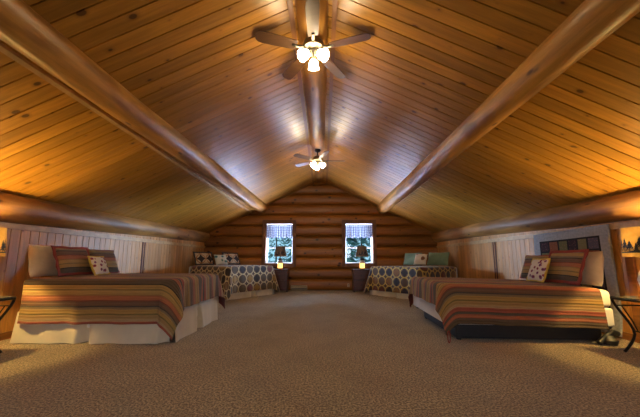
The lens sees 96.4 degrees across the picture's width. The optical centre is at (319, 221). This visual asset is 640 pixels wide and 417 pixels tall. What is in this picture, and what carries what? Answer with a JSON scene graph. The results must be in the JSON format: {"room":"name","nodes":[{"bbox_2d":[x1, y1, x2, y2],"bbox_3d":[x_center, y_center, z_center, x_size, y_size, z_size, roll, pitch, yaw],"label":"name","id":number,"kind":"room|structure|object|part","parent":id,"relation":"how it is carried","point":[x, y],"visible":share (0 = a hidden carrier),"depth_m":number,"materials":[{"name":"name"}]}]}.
{"room":"attic bedroom","nodes":[
{"label":"attic bedroom","id":0,"kind":"room"},
{"bbox_2d":[0,224,203,332],"bbox_3d":[-4.017,0.560,3.404,0.010,1.800,12.997,0,-8,1],"label":"wall","id":1,"kind":"structure","parent":0,"point":[159,258],"depth_m":4.85,"materials":[{"name":"brown wood"}]},
{"bbox_2d":[0,331,12,340],"bbox_3d":[-4.012,1.407,3.287,0.040,0.090,12.800,0,-8,1],"label":"baseboard","id":2,"kind":"structure","parent":1,"relation":"attached to","point":[6,335],"depth_m":3.63,"materials":[{"name":"brown wood"}]},
{"bbox_2d":[0,222,205,247],"bbox_3d":[-4.011,0.027,3.473,0.042,0.075,12.800,0,-8,1],"label":"trim","id":3,"kind":"structure","parent":1,"relation":"attached to","point":[2,224],"depth_m":4.75,"materials":[{"name":"brown wood"}]},
{"bbox_2d":[0,192,209,241],"bbox_3d":[-4.048,-0.261,3.512,0.420,0.543,12.900,0,-8,1],"label":"log","id":4,"kind":"object","parent":1,"relation":"attached to","point":[16,209],"visible":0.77,"depth_m":4.61,"materials":[{"name":"brown wood"}]},
{"bbox_2d":[140,242,143,272],"bbox_3d":[-3.976,1.112,6.341,0.024,1.310,0.035,0,-8,1],"label":"trim","id":5,"kind":"structure","parent":1,"relation":"attached to","point":[142,242],"depth_m":6.37,"materials":[{"name":"brown wood"}]},
{"bbox_2d":[142,242,145,272],"bbox_3d":[-3.975,1.122,6.415,0.024,1.310,0.025,0,-8,1],"label":"trim","id":6,"kind":"structure","parent":1,"relation":"attached to","point":[145,242],"depth_m":6.46,"materials":[{"name":"brown wood"}]},
{"bbox_2d":[0,290,639,416],"bbox_3d":[-0.062,1.548,3.248,8.500,0.200,13.250,0,-8,1],"label":"floor","id":7,"kind":"structure","parent":0,"point":[292,353],"depth_m":2.61,"materials":[{"name":"carpet"}]},
{"bbox_2d":[0,296,16,352],"bbox_3d":[-3.656,1.096,2.921,0.586,0.598,0.446,0,-8,1],"label":"side table","id":8,"kind":"object","parent":7,"relation":"on","point":[2,298],"visible":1,"depth_m":3.12,"materials":[{"name":"black metal"}]},
{"bbox_2d":[0,227,6,256],"bbox_3d":[-3.656,0.421,3.062,0.380,0.775,0.380,0,-8,1],"label":"table lamp","id":9,"kind":"object","parent":8,"relation":"on","point":[3,231],"visible":1,"depth_m":3.15,"materials":[{"name":"orange paper"}]},
{"bbox_2d":[0,239,6,252],"bbox_3d":[-3.656,0.251,3.085,0.380,0.173,0.380,0,-8,1],"label":"print","id":10,"kind":"object","parent":9,"relation":"attached to","point":[3,242],"depth_m":3.15,"materials":[{"name":"paper"}]},
{"bbox_3d":[-3.656,0.823,2.958,0.586,0.026,0.446,0,-8,1],"label":"frame","id":11,"kind":"part","parent":8,"relation":"part of","materials":[{"name":"black metal"}]},
{"bbox_2d":[10,296,218,343],"bbox_3d":[-2.717,1.204,4.268,1.987,0.753,1.658,0,-8,1],"label":"bed","id":12,"kind":"object","parent":7,"relation":"on","point":[199,315],"visible":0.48,"depth_m":3.46,"materials":[{"name":"white fabric"}]},
{"bbox_2d":[17,273,224,339],"bbox_3d":[-2.655,1.148,4.261,1.993,0.703,1.822,0,-8,1],"label":"quilt","id":13,"kind":"object","parent":12,"relation":"on","point":[161,300],"visible":0.99,"depth_m":3.49,"materials":[{"name":"multicoloured fabric"}]},
{"bbox_2d":[28,244,57,276],"bbox_3d":[-3.655,0.521,3.806,0.186,0.414,0.422,0,-8,-1],"label":"pillow","id":14,"kind":"object","parent":13,"relation":"on","point":[41,261],"visible":0.78,"depth_m":3.69,"materials":[{"name":"beige fabric"}]},
{"bbox_2d":[51,245,92,275],"bbox_3d":[-3.428,0.547,3.982,0.179,0.400,0.582,0,-8,0],"label":"pillow","id":15,"kind":"object","parent":13,"relation":"on","point":[69,260],"visible":0.93,"depth_m":3.90,"materials":[{"name":"multicoloured fabric"}]},
{"bbox_2d":[87,256,110,275],"bbox_3d":[-3.277,0.652,4.242,0.156,0.281,0.344,1,-8,-4],"label":"pillow","id":16,"kind":"object","parent":13,"relation":"on","point":[98,265],"visible":1,"depth_m":4.17,"materials":[{"name":"yellow fabric"}]},
{"bbox_2d":[88,249,119,274],"bbox_3d":[-3.522,0.651,4.655,0.204,0.391,0.575,0,-8,-1],"label":"pillow","id":17,"kind":"object","parent":13,"relation":"on","point":[109,256],"visible":0.56,"depth_m":4.70,"materials":[{"name":"fabric"}]},
{"bbox_2d":[189,266,273,299],"bbox_3d":[-2.559,1.717,8.348,1.849,0.828,1.868,-5,-9,35],"label":"bed","id":18,"kind":"object","parent":7,"relation":"on","point":[238,295],"visible":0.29,"depth_m":7.86,"materials":[{"name":"white fabric"}]},
{"bbox_2d":[190,265,279,299],"bbox_3d":[-2.407,1.660,8.230,1.828,0.808,2.234,-5,-9,35],"label":"quilt","id":19,"kind":"object","parent":18,"relation":"on","point":[233,278],"visible":0.87,"depth_m":7.67,"materials":[{"name":"multicoloured fabric"}]},
{"bbox_2d":[193,252,214,264],"bbox_3d":[-3.428,1.089,8.435,0.206,0.390,0.622,-5,-9,35],"label":"pillow","id":20,"kind":"object","parent":19,"relation":"on","point":[201,258],"visible":1,"depth_m":8.37,"materials":[{"name":"multicoloured fabric"}]},
{"bbox_2d":[214,255,227,264],"bbox_3d":[-3.026,1.164,8.731,0.194,0.306,0.422,-5,-9,34],"label":"pillow","id":21,"kind":"object","parent":19,"relation":"on","point":[219,259],"visible":1,"depth_m":8.66,"materials":[{"name":"white fabric"}]},
{"bbox_2d":[222,252,240,264],"bbox_3d":[-2.863,1.195,9.229,0.207,0.390,0.622,-5,-9,35],"label":"pillow","id":22,"kind":"object","parent":19,"relation":"on","point":[232,258],"visible":0.84,"depth_m":9.20,"materials":[{"name":"multicoloured fabric"}]},
{"bbox_2d":[274,269,289,291],"bbox_3d":[-1.280,1.892,9.204,0.540,0.710,0.462,0,-8,1],"label":"nightstand","id":23,"kind":"object","parent":7,"relation":"on","point":[282,275],"visible":0.63,"depth_m":9.03,"materials":[{"name":"brown wood"}]},
{"bbox_3d":[-1.282,1.703,9.040,0.420,0.260,0.020,0,-8,1],"label":"drawer","id":24,"kind":"part","parent":23,"relation":"part of","materials":[{"name":"brown wood"}]},
{"bbox_2d":[274,244,286,268],"bbox_3d":[-1.295,1.141,9.326,0.410,0.810,0.410,0,-8,1],"label":"table lamp","id":25,"kind":"object","parent":23,"relation":"on","point":[280,251],"visible":0.99,"depth_m":9.23,"materials":[{"name":"brown fabric"}]},
{"bbox_3d":[-1.295,0.978,9.348,0.410,0.330,0.410,0,-8,1],"label":"lamp shade","id":26,"kind":"part","parent":25,"relation":"part of","materials":[{"name":"brown fabric"}]},
{"bbox_3d":[-1.282,1.995,9.001,0.420,0.270,0.020,0,-8,1],"label":"drawer","id":27,"kind":"part","parent":23,"relation":"part of","materials":[{"name":"brown wood"}]},
{"bbox_2d":[351,269,369,291],"bbox_3d":[1.305,1.888,9.175,0.540,0.710,0.462,0,-8,1],"label":"nightstand","id":28,"kind":"object","parent":7,"relation":"on","point":[359,276],"visible":0.83,"depth_m":9.00,"materials":[{"name":"brown wood"}]},
{"bbox_3d":[1.303,1.992,8.972,0.420,0.270,0.020,0,-8,1],"label":"drawer","id":29,"kind":"part","parent":28,"relation":"part of","materials":[{"name":"brown wood"}]},
{"bbox_3d":[1.303,1.699,9.012,0.420,0.260,0.020,0,-8,1],"label":"drawer","id":30,"kind":"part","parent":28,"relation":"part of","materials":[{"name":"brown wood"}]},
{"bbox_2d":[356,244,367,268],"bbox_3d":[1.365,1.137,9.297,0.410,0.810,0.410,0,-8,1],"label":"table lamp","id":31,"kind":"object","parent":28,"relation":"on","point":[361,250],"visible":0.98,"depth_m":9.20,"materials":[{"name":"brown fabric"}]},
{"bbox_3d":[1.365,0.974,9.319,0.410,0.330,0.410,0,-8,1],"label":"lamp shade","id":32,"kind":"part","parent":31,"relation":"part of","materials":[{"name":"brown"}]},
{"bbox_2d":[370,267,457,298],"bbox_3d":[2.651,1.704,8.179,1.781,0.808,1.920,6,-10,-36],"label":"bed","id":33,"kind":"object","parent":7,"relation":"on","point":[372,292],"visible":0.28,"depth_m":7.77,"materials":[{"name":"white fabric"}]},
{"bbox_2d":[361,265,456,293],"bbox_3d":[2.491,1.647,8.057,1.764,0.788,2.308,6,-10,-36],"label":"quilt","id":34,"kind":"object","parent":33,"relation":"on","point":[396,279],"visible":0.77,"depth_m":7.62,"materials":[{"name":"multicoloured fabric"}]},
{"bbox_2d":[403,253,421,264],"bbox_3d":[2.914,1.182,9.014,0.211,0.382,0.622,6,-10,-37],"label":"pillow","id":35,"kind":"object","parent":34,"relation":"on","point":[409,258],"visible":0.77,"depth_m":9.02,"materials":[{"name":"green fabric"}]},
{"bbox_2d":[413,254,427,264],"bbox_3d":[3.024,1.135,8.601,0.194,0.329,0.420,6,-10,-36],"label":"pillow","id":36,"kind":"object","parent":34,"relation":"on","point":[420,259],"visible":1,"depth_m":8.54,"materials":[{"name":"beige fabric"}]},
{"bbox_2d":[427,252,449,265],"bbox_3d":[3.435,1.089,8.324,0.213,0.382,0.663,6,-10,-37],"label":"pillow","id":37,"kind":"object","parent":34,"relation":"on","point":[433,258],"visible":1,"depth_m":8.24,"materials":[{"name":"green fabric"}]},
{"bbox_2d":[413,289,614,339],"bbox_3d":[2.616,1.266,4.293,2.010,0.638,1.560,0,-8,4],"label":"bed","id":38,"kind":"object","parent":7,"relation":"on","point":[460,331],"visible":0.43,"depth_m":3.58,"materials":[{"name":"white fabric"}]},
{"bbox_2d":[408,277,608,335],"bbox_3d":[2.483,1.181,4.315,1.937,0.631,1.778,0,-8,4],"label":"quilt","id":39,"kind":"object","parent":38,"relation":"on","point":[503,302],"visible":0.98,"depth_m":3.50,"materials":[{"name":"multicoloured fabric"}]},
{"bbox_2d":[520,255,548,278],"bbox_3d":[3.466,0.735,4.604,0.210,0.391,0.557,0,-8,3],"label":"pillow","id":40,"kind":"object","parent":39,"relation":"on","point":[527,263],"visible":0.44,"depth_m":4.70,"materials":[{"name":"fabric"}]},
{"bbox_2d":[526,258,550,282],"bbox_3d":[3.192,0.708,4.180,0.167,0.344,0.402,-1,-8,7],"label":"pillow","id":41,"kind":"object","parent":39,"relation":"on","point":[538,270],"visible":1,"depth_m":4.10,"materials":[{"name":"yellow fabric"}]},
{"bbox_2d":[544,249,588,284],"bbox_3d":[3.327,0.614,3.895,0.200,0.456,0.622,0,-8,0],"label":"pillow","id":42,"kind":"object","parent":39,"relation":"on","point":[567,267],"visible":0.93,"depth_m":3.79,"materials":[{"name":"multicoloured fabric"}]},
{"bbox_2d":[581,251,603,286],"bbox_3d":[3.513,0.617,3.772,0.200,0.436,0.444,-1,-8,8],"label":"pillow","id":43,"kind":"object","parent":39,"relation":"on","point":[593,272],"visible":0.54,"depth_m":3.61,"materials":[{"name":"beige fabric"}]},
{"bbox_3d":[2.626,1.406,4.273,1.930,0.045,1.500,0,-8,4],"label":"frame","id":44,"kind":"part","parent":38,"relation":"part of","materials":[{"name":"fabric"}]},
{"bbox_3d":[2.616,1.060,4.321,2.010,0.222,1.560,0,-8,4],"label":"mattress","id":45,"kind":"part","parent":38,"relation":"part of","materials":[{"name":"white fabric"}]},
{"bbox_2d":[596,329,620,345],"bbox_3d":[3.438,1.379,3.408,0.308,0.178,0.170,0,-8,1],"label":"shoes","id":46,"kind":"object","parent":7,"relation":"on","point":[607,338],"visible":1,"depth_m":3.37,"materials":[{"name":"black plastic"}]},
{"bbox_2d":[610,296,639,352],"bbox_3d":[3.535,1.100,2.950,0.586,0.598,0.446,0,-8,1],"label":"side table","id":47,"kind":"object","parent":7,"relation":"on","point":[636,299],"visible":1,"depth_m":3.11,"materials":[{"name":"black metal"}]},
{"bbox_3d":[3.535,0.827,2.987,0.586,0.026,0.446,0,-8,1],"label":"frame","id":48,"kind":"part","parent":47,"relation":"part of","materials":[{"name":"black metal"}]},
{"bbox_2d":[620,226,639,285],"bbox_3d":[3.535,0.424,3.082,0.380,0.775,0.380,0,-8,1],"label":"table lamp","id":49,"kind":"object","parent":47,"relation":"on","point":[630,236],"visible":1,"depth_m":3.09,"materials":[{"name":"orange paper"}]},
{"bbox_3d":[3.535,0.221,3.109,0.380,0.315,0.380,0,-8,1],"label":"lamp shade","id":50,"kind":"part","parent":49,"relation":"part of","materials":[{"name":"orange"}]},
{"bbox_2d":[621,237,639,252],"bbox_3d":[3.535,0.254,3.104,0.380,0.173,0.380,0,-8,1],"label":"print","id":51,"kind":"object","parent":49,"relation":"attached to","point":[628,244],"depth_m":3.09,"materials":[{"name":"orange paper"}]},
{"bbox_2d":[0,0,639,232],"bbox_3d":[-0.060,-1.244,3.731,8.600,2.102,13.348,0,-8,1],"label":"ceiling","id":52,"kind":"structure","parent":0,"point":[424,67],"depth_m":3.48,"materials":[{"name":"brown wood"}]},
{"bbox_2d":[0,42,252,213],"bbox_3d":[-2.417,-1.137,3.622,0.040,0.049,12.820,0,-8,1],"label":"trim","id":53,"kind":"structure","parent":52,"relation":"attached to","point":[4,49],"depth_m":3.00,"materials":[{"name":"brown wood"}]},
{"bbox_2d":[0,0,267,212],"bbox_3d":[-2.127,-1.312,3.632,0.440,0.500,12.902,0,-8,1],"label":"log beam","id":54,"kind":"structure","parent":52,"relation":"attached to","point":[22,28],"depth_m":2.67,"materials":[{"name":"brown wood"}]},
{"bbox_2d":[287,0,313,184],"bbox_3d":[-0.302,-2.161,3.736,0.050,0.046,12.820,0,-8,1],"label":"trim","id":55,"kind":"structure","parent":52,"relation":"attached to","point":[289,2],"depth_m":4.21,"materials":[{"name":"brown wood"}]},
{"bbox_2d":[295,0,327,182],"bbox_3d":[-0.102,-2.329,3.746,0.421,0.569,12.900,0,-8,1],"label":"ridge beam","id":56,"kind":"structure","parent":52,"relation":"attached to","point":[314,81],"depth_m":4.30,"materials":[{"name":"brown wood"}]},
{"bbox_2d":[255,0,370,79],"bbox_3d":[-0.074,-1.930,3.258,1.270,0.404,1.219,0,-8,1],"label":"ceiling fan","id":57,"kind":"object","parent":56,"relation":"hanging from","point":[313,46],"visible":1,"depth_m":3.22,"materials":[{"name":"brown wood"}]},
{"bbox_3d":[-0.484,-2.018,3.184,0.460,0.037,0.139,3,-8,-18],"label":"blade","id":58,"kind":"part","parent":57,"relation":"part of","materials":[{"name":"brown wood"}]},
{"bbox_3d":[-0.331,-1.953,3.661,0.139,0.037,0.460,6,-10,-36],"label":"blade","id":59,"kind":"part","parent":57,"relation":"part of","materials":[{"name":"brown wood"}]},
{"bbox_3d":[-0.186,-1.885,3.235,0.144,0.144,0.139,0,-8,1],"label":"lamp shade","id":60,"kind":"part","parent":57,"relation":"part of","materials":[{"name":"white glass"}]},
{"bbox_3d":[-0.071,-2.057,2.892,0.139,0.037,0.461,0,-8,1],"label":"blade","id":61,"kind":"part","parent":57,"relation":"part of","materials":[{"name":"brown wood"}]},
{"bbox_3d":[-0.075,-1.860,3.422,0.136,0.144,0.142,0,-8,1],"label":"lamp shade","id":62,"kind":"part","parent":57,"relation":"part of","materials":[{"name":"white glass"}]},
{"bbox_3d":[0.032,-1.886,3.232,0.144,0.144,0.139,0,-8,1],"label":"lamp shade","id":63,"kind":"part","parent":57,"relation":"part of","materials":[{"name":"white glass"}]},
{"bbox_3d":[0.174,-1.953,3.664,0.139,0.037,0.460,-5,-9,35],"label":"blade","id":64,"kind":"part","parent":57,"relation":"part of","materials":[{"name":"brown wood"}]},
{"bbox_3d":[0.334,-2.017,3.189,0.460,0.037,0.139,-2,-8,17],"label":"blade","id":65,"kind":"part","parent":57,"relation":"part of","materials":[{"name":"brown wood"}]},
{"bbox_2d":[293,149,343,171],"bbox_3d":[-0.009,-1.446,6.811,1.225,0.564,1.270,0,-8,1],"label":"ceiling fan","id":66,"kind":"object","parent":56,"relation":"hanging from","point":[315,163],"visible":1,"depth_m":6.75,"materials":[{"name":"brown metal"}]},
{"bbox_3d":[-0.398,-1.479,6.546,0.460,0.037,0.139,6,-10,-37],"label":"blade","id":67,"kind":"part","parent":66,"relation":"part of","materials":[{"name":"brown wood"}]},
{"bbox_3d":[-0.410,-1.411,7.047,0.460,0.037,0.139,-5,-9,34],"label":"blade","id":68,"kind":"part","parent":66,"relation":"part of","materials":[{"name":"brown wood"}]},
{"bbox_3d":[0.086,-1.498,6.403,0.139,0.037,0.460,3,-8,-19],"label":"blade","id":69,"kind":"part","parent":66,"relation":"part of","materials":[{"name":"brown wood"}]},
{"bbox_2d":[326,0,337,183],"bbox_3d":[0.163,-2.168,3.732,0.050,0.046,12.820,0,-8,1],"label":"trim","id":70,"kind":"structure","parent":52,"relation":"attached to","point":[334,2],"depth_m":4.16,"materials":[{"name":"brown wood"}]},
{"bbox_2d":[376,0,639,213],"bbox_3d":[2.071,-1.321,3.586,0.417,0.423,12.900,0,-8,1],"label":"log beam","id":71,"kind":"structure","parent":52,"relation":"attached to","point":[591,22],"depth_m":2.61,"materials":[{"name":"brown wood"}]},
{"bbox_2d":[204,182,438,289],"bbox_3d":[0.009,0.368,9.788,8.500,3.886,0.118,0,-8,1],"label":"wall","id":72,"kind":"structure","parent":0,"point":[318,210],"depth_m":9.74,"materials":[{"name":"brown wood"}]},
{"bbox_2d":[261,220,295,266],"bbox_3d":[-1.385,0.754,9.786,1.150,1.590,0.275,0,-8,1],"label":"window","id":73,"kind":"structure","parent":72,"relation":"in","point":[264,261],"depth_m":9.70,"materials":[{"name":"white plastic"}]},
{"bbox_2d":[266,225,291,237],"bbox_3d":[-1.386,0.342,9.797,0.890,0.460,0.056,0,-8,1],"label":"curtain valance","id":74,"kind":"object","parent":73,"relation":"attached to","point":[273,231],"visible":1,"depth_m":9.80,"materials":[{"name":"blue fabric"}]},
{"bbox_3d":[-1.384,0.770,9.902,0.920,1.360,0.040,0,-8,1],"label":"frame","id":75,"kind":"part","parent":73,"relation":"part of","materials":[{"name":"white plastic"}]},
{"bbox_2d":[291,285,306,289],"bbox_3d":[-0.692,2.182,9.450,0.540,0.140,0.084,0,-8,1],"label":"baseboard heater","id":76,"kind":"object","parent":72,"relation":"attached to","point":[293,287],"visible":1,"depth_m":9.41,"materials":[{"name":"beige metal"}]},
{"bbox_2d":[342,220,376,266],"bbox_3d":[1.325,0.750,9.755,1.170,1.590,0.275,0,-8,1],"label":"window","id":77,"kind":"structure","parent":72,"relation":"in","point":[373,247],"depth_m":9.66,"materials":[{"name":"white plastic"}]},
{"bbox_2d":[345,225,371,237],"bbox_3d":[1.324,0.338,9.767,0.910,0.460,0.056,0,-8,1],"label":"curtain valance","id":78,"kind":"object","parent":77,"relation":"attached to","point":[352,231],"visible":1,"depth_m":9.77,"materials":[{"name":"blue fabric"}]},
{"bbox_3d":[1.326,0.766,9.872,0.940,1.360,0.040,0,-8,1],"label":"frame","id":79,"kind":"part","parent":77,"relation":"part of","materials":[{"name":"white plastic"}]},
{"bbox_2d":[437,219,639,333],"bbox_3d":[3.893,0.548,3.317,0.010,1.800,12.997,0,-8,1],"label":"wall","id":80,"kind":"structure","parent":0,"point":[474,260],"depth_m":6.04,"materials":[{"name":"brown wood"}]},
{"bbox_2d":[492,242,495,278],"bbox_3d":[3.921,1.120,6.397,0.024,1.310,0.025,0,-8,1],"label":"trim","id":81,"kind":"structure","parent":80,"relation":"attached to","point":[492,242],"depth_m":6.42,"materials":[{"name":"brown wood"}]},
{"bbox_2d":[494,242,497,278],"bbox_3d":[3.920,1.110,6.322,0.024,1.310,0.035,0,-8,1],"label":"trim","id":82,"kind":"structure","parent":80,"relation":"attached to","point":[494,242],"depth_m":6.35,"materials":[{"name":"brown wood"}]},
{"bbox_2d":[431,189,639,241],"bbox_3d":[3.921,-0.283,3.425,0.416,0.500,12.900,0,-8,1],"label":"log","id":83,"kind":"object","parent":80,"relation":"attached to","point":[625,206],"visible":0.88,"depth_m":4.48,"materials":[{"name":"brown wood"}]},
{"bbox_2d":[436,220,639,247],"bbox_3d":[3.887,0.015,3.385,0.042,0.075,12.800,0,-8,1],"label":"trim","id":84,"kind":"structure","parent":80,"relation":"attached to","point":[632,223],"depth_m":5.52,"materials":[{"name":"brown wood"}]},
{"bbox_2d":[533,224,622,336],"bbox_3d":[3.835,0.838,4.379,0.066,1.440,1.395,0,-8,1],"label":"headboard","id":85,"kind":"object","parent":80,"relation":"hanging from","point":[593,238],"visible":0.27,"depth_m":3.99,"materials":[{"name":"grey wood"}]},
{"bbox_2d":[601,332,635,341],"bbox_3d":[3.888,1.395,3.199,0.040,0.090,12.800,0,-8,1],"label":"baseboard","id":86,"kind":"structure","parent":80,"relation":"attached to","point":[627,336],"depth_m":3.61,"materials":[{"name":"brown wood"}]},
{"bbox_2d":[625,257,639,342],"bbox_3d":[3.881,0.779,3.534,0.040,1.400,0.100,0,-8,1],"label":"trim","id":87,"kind":"structure","parent":80,"relation":"attached to","point":[631,268],"depth_m":3.51,"materials":[{"name":"brown wood"}]},
{"label":"outside","id":88,"kind":"structure","parent":0,"visible":0},
{"bbox_3d":[0.506,10.102,44.244,120.000,0.200,69.600,0,-8,1],"label":"ground","id":89,"kind":"structure","parent":88,"visible":0},
{"bbox_2d":[268,237,286,261],"bbox_3d":[-6.691,2.367,44.214,6.029,15.122,5.643,0,-8,1],"label":"spruce tree","id":90,"kind":"object","parent":89,"relation":"on","point":[276,239],"visible":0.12,"depth_m":43.60,"materials":[{"name":"green plant"}]},
{"bbox_2d":[276,237,291,261],"bbox_3d":[-3.477,1.774,36.072,5.207,14.121,4.877,0,-8,1],"label":"spruce tree","id":91,"kind":"object","parent":89,"relation":"on","point":[286,237],"visible":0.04,"depth_m":35.37,"materials":[{"name":"green plant"}]},
{"bbox_2d":[285,238,291,261],"bbox_3d":[-2.254,3.293,28.764,3.781,9.159,3.715,0,-8,1],"label":"spruce tree","id":92,"kind":"object","parent":89,"relation":"on","point":[289,258],"visible":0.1,"depth_m":28.52,"materials":[{"name":"green plant"}]},
{"bbox_2d":[346,237,361,261],"bbox_3d":[1.804,1.755,20.911,3.855,10.109,3.924,0,-8,1],"label":"spruce tree","id":93,"kind":"object","parent":89,"relation":"on","point":[351,241],"visible":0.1,"depth_m":20.57,"materials":[{"name":"green plant"}]},
{"bbox_2d":[349,237,370,261],"bbox_3d":[4.745,2.351,32.935,5.030,12.141,4.978,2,-8,-16],"label":"spruce tree","id":94,"kind":"object","parent":89,"relation":"on","point":[363,239],"visible":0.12,"depth_m":32.12,"materials":[{"name":"green plant"}]},
{"bbox_2d":[358,238,370,261],"bbox_3d":[7.524,2.120,42.380,5.766,15.121,5.772,-7,-10,40],"label":"spruce tree","id":95,"kind":"object","parent":89,"relation":"on","point":[369,239],"visible":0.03,"depth_m":41.56,"materials":[{"name":"green plant"}]}
]}

